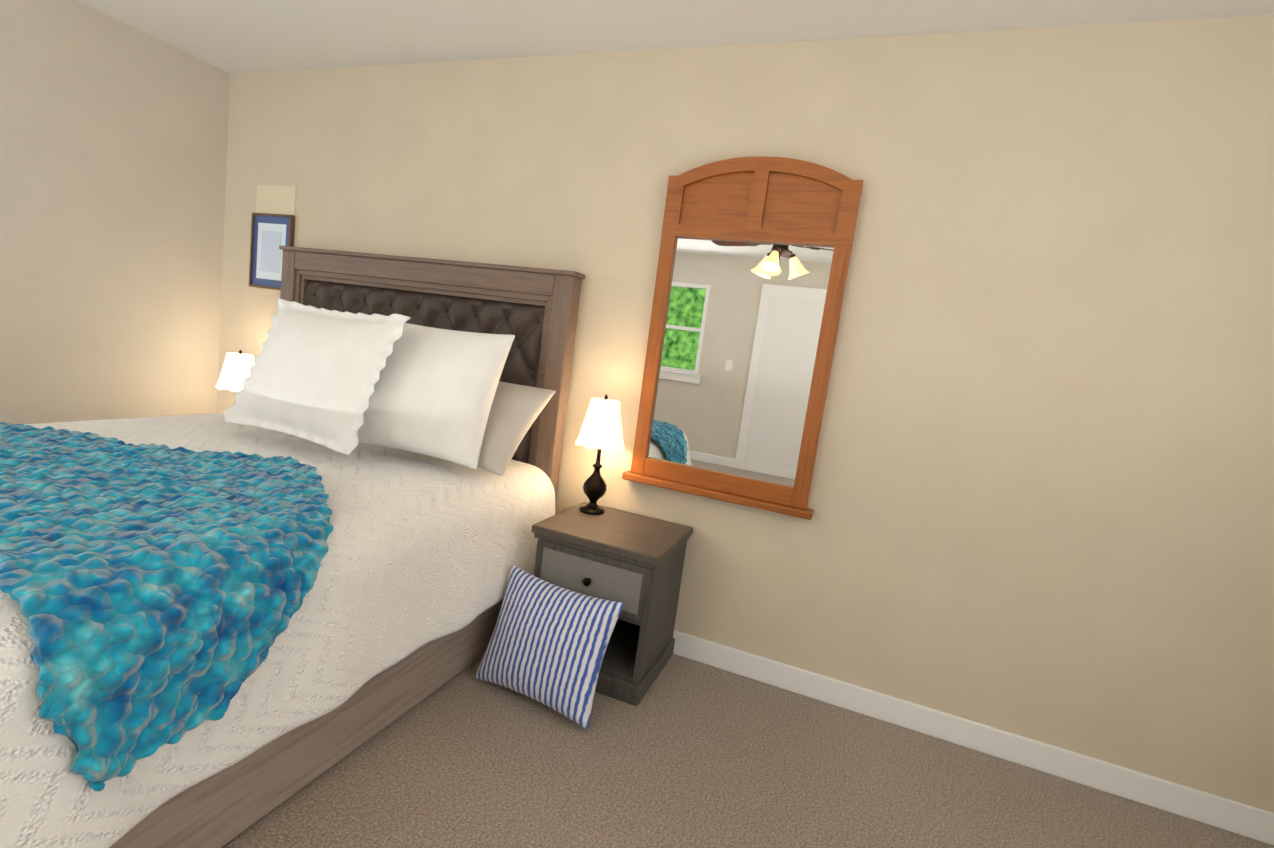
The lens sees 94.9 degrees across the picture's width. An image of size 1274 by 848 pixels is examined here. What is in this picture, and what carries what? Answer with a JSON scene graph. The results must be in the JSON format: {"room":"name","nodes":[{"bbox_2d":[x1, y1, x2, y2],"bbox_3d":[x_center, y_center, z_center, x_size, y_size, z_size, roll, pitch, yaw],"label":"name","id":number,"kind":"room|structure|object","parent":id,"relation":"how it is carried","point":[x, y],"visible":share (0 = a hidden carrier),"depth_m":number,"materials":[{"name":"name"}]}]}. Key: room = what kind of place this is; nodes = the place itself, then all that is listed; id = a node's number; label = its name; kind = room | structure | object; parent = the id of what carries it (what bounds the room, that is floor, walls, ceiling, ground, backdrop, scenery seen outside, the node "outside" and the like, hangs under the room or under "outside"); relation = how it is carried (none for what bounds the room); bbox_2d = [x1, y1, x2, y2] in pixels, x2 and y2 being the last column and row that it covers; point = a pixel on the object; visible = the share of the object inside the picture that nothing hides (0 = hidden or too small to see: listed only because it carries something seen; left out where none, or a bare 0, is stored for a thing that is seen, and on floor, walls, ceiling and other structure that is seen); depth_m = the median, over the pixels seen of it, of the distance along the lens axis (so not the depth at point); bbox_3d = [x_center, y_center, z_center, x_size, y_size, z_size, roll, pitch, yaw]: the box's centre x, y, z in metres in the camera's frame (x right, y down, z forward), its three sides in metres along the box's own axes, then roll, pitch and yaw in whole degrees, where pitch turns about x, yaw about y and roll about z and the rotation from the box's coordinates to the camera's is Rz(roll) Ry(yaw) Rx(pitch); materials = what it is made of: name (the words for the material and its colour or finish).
{"room":"bedroom","nodes":[
{"label":"bedroom","id":0,"kind":"room"},
{"bbox_2d":[0,0,229,423],"bbox_3d":[-3.259,-0.547,1.227,0.120,2.440,4.840,10,8,20],"label":"wall","id":1,"kind":"structure","parent":0,"point":[113,144],"depth_m":2.79,"materials":[{"name":"paint"}]},
{"bbox_2d":[77,0,1273,72],"bbox_3d":[-0.537,-1.312,0.113,5.420,0.060,4.840,10,8,20],"label":"ceiling","id":2,"kind":"structure","parent":0,"point":[237,36],"depth_m":2.27,"materials":[{"name":"white paint"}]},
{"bbox_2d":[217,15,1273,812],"bbox_3d":[0.149,-0.261,2.470,5.420,2.440,0.120,10,8,20],"label":"wall","id":3,"kind":"structure","parent":0,"point":[1041,499],"depth_m":2.04,"materials":[{"name":"paint"}]},
{"bbox_2d":[249,185,295,289],"bbox_3d":[-1.964,-1.003,3.149,0.300,0.545,0.024,10,8,20],"label":"picture","id":4,"kind":"object","parent":3,"relation":"attached to","point":[273,224],"visible":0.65,"depth_m":3.15,"materials":[{"name":"blue"}]},
{"bbox_2d":[622,157,862,519],"bbox_3d":[0.390,-0.350,2.267,0.775,1.309,0.069,10,8,20],"label":"mirror","id":5,"kind":"object","parent":3,"relation":"attached to","point":[752,269],"visible":1,"depth_m":2.26,"materials":[{"name":"brown wood"}]},
{"bbox_2d":[673,630,1273,844],"bbox_3d":[-0.075,0.885,2.577,5.285,0.100,0.015,10,8,20],"label":"baseboard","id":6,"kind":"structure","parent":3,"relation":"attached to","point":[1242,819],"depth_m":2.07,"materials":[{"name":"white"}]},
{"bbox_2d":[221,654,1273,847],"bbox_3d":[-0.889,1.135,0.447,5.480,0.050,4.840,10,8,20],"label":"floor","id":7,"kind":"structure","parent":0,"point":[687,753],"depth_m":1.78,"materials":[{"name":"carpet"}]},
{"bbox_2d":[0,246,584,847],"bbox_3d":[-1.532,0.068,1.775,1.909,1.538,2.404,10,8,20],"label":"bed","id":8,"kind":"object","parent":7,"relation":"on","point":[282,578],"visible":0.98,"depth_m":1.57,"materials":[{"name":"white fabric"}]},
{"bbox_2d":[0,414,333,791],"bbox_3d":[-1.682,0.281,1.417,1.861,0.364,1.386,10,8,20],"label":"throw","id":9,"kind":"object","parent":8,"relation":"on","point":[154,588],"depth_m":1.18,"materials":[{"name":"teal fabric"}]},
{"bbox_2d":[0,409,556,847],"bbox_3d":[-1.585,0.445,1.811,1.921,0.649,2.255,10,8,20],"label":"comforter","id":10,"kind":"object","parent":8,"relation":"on","point":[159,707],"depth_m":1.31,"materials":[{"name":"white fabric"}]},
{"bbox_2d":[474,565,623,729],"bbox_3d":[-0.313,0.760,2.044,0.479,0.412,0.164,11,-14,25],"label":"striped cushion","id":11,"kind":"object","parent":7,"relation":"on","point":[548,644],"visible":1,"depth_m":1.97,"materials":[{"name":"fabric"}]},
{"bbox_2d":[531,502,692,705],"bbox_3d":[-0.118,0.677,2.318,0.505,0.565,0.457,10,8,20],"label":"nightstand","id":12,"kind":"object","parent":7,"relation":"on","point":[633,563],"visible":0.71,"depth_m":2.15,"materials":[{"name":"wood"}]},
{"bbox_2d":[575,394,624,514],"bbox_3d":[-0.156,0.121,2.404,0.213,0.494,0.213,10,8,20],"label":"lamp","id":13,"kind":"object","parent":12,"relation":"on","point":[601,428],"visible":1,"depth_m":2.33,"materials":[{"name":"white fabric"}]},
{"bbox_3d":[-2.371,0.312,3.159,0.460,0.480,0.457,10,8,20],"label":"nightstand","id":14,"kind":"object","parent":7,"relation":"on","visible":0},
{"bbox_2d":[215,350,254,391],"bbox_3d":[-2.155,-0.156,3.165,0.213,0.494,0.213,10,8,20],"label":"lamp","id":15,"kind":"object","parent":14,"relation":"on","point":[235,372],"visible":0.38,"depth_m":3.08,"materials":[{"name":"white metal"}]}
]}

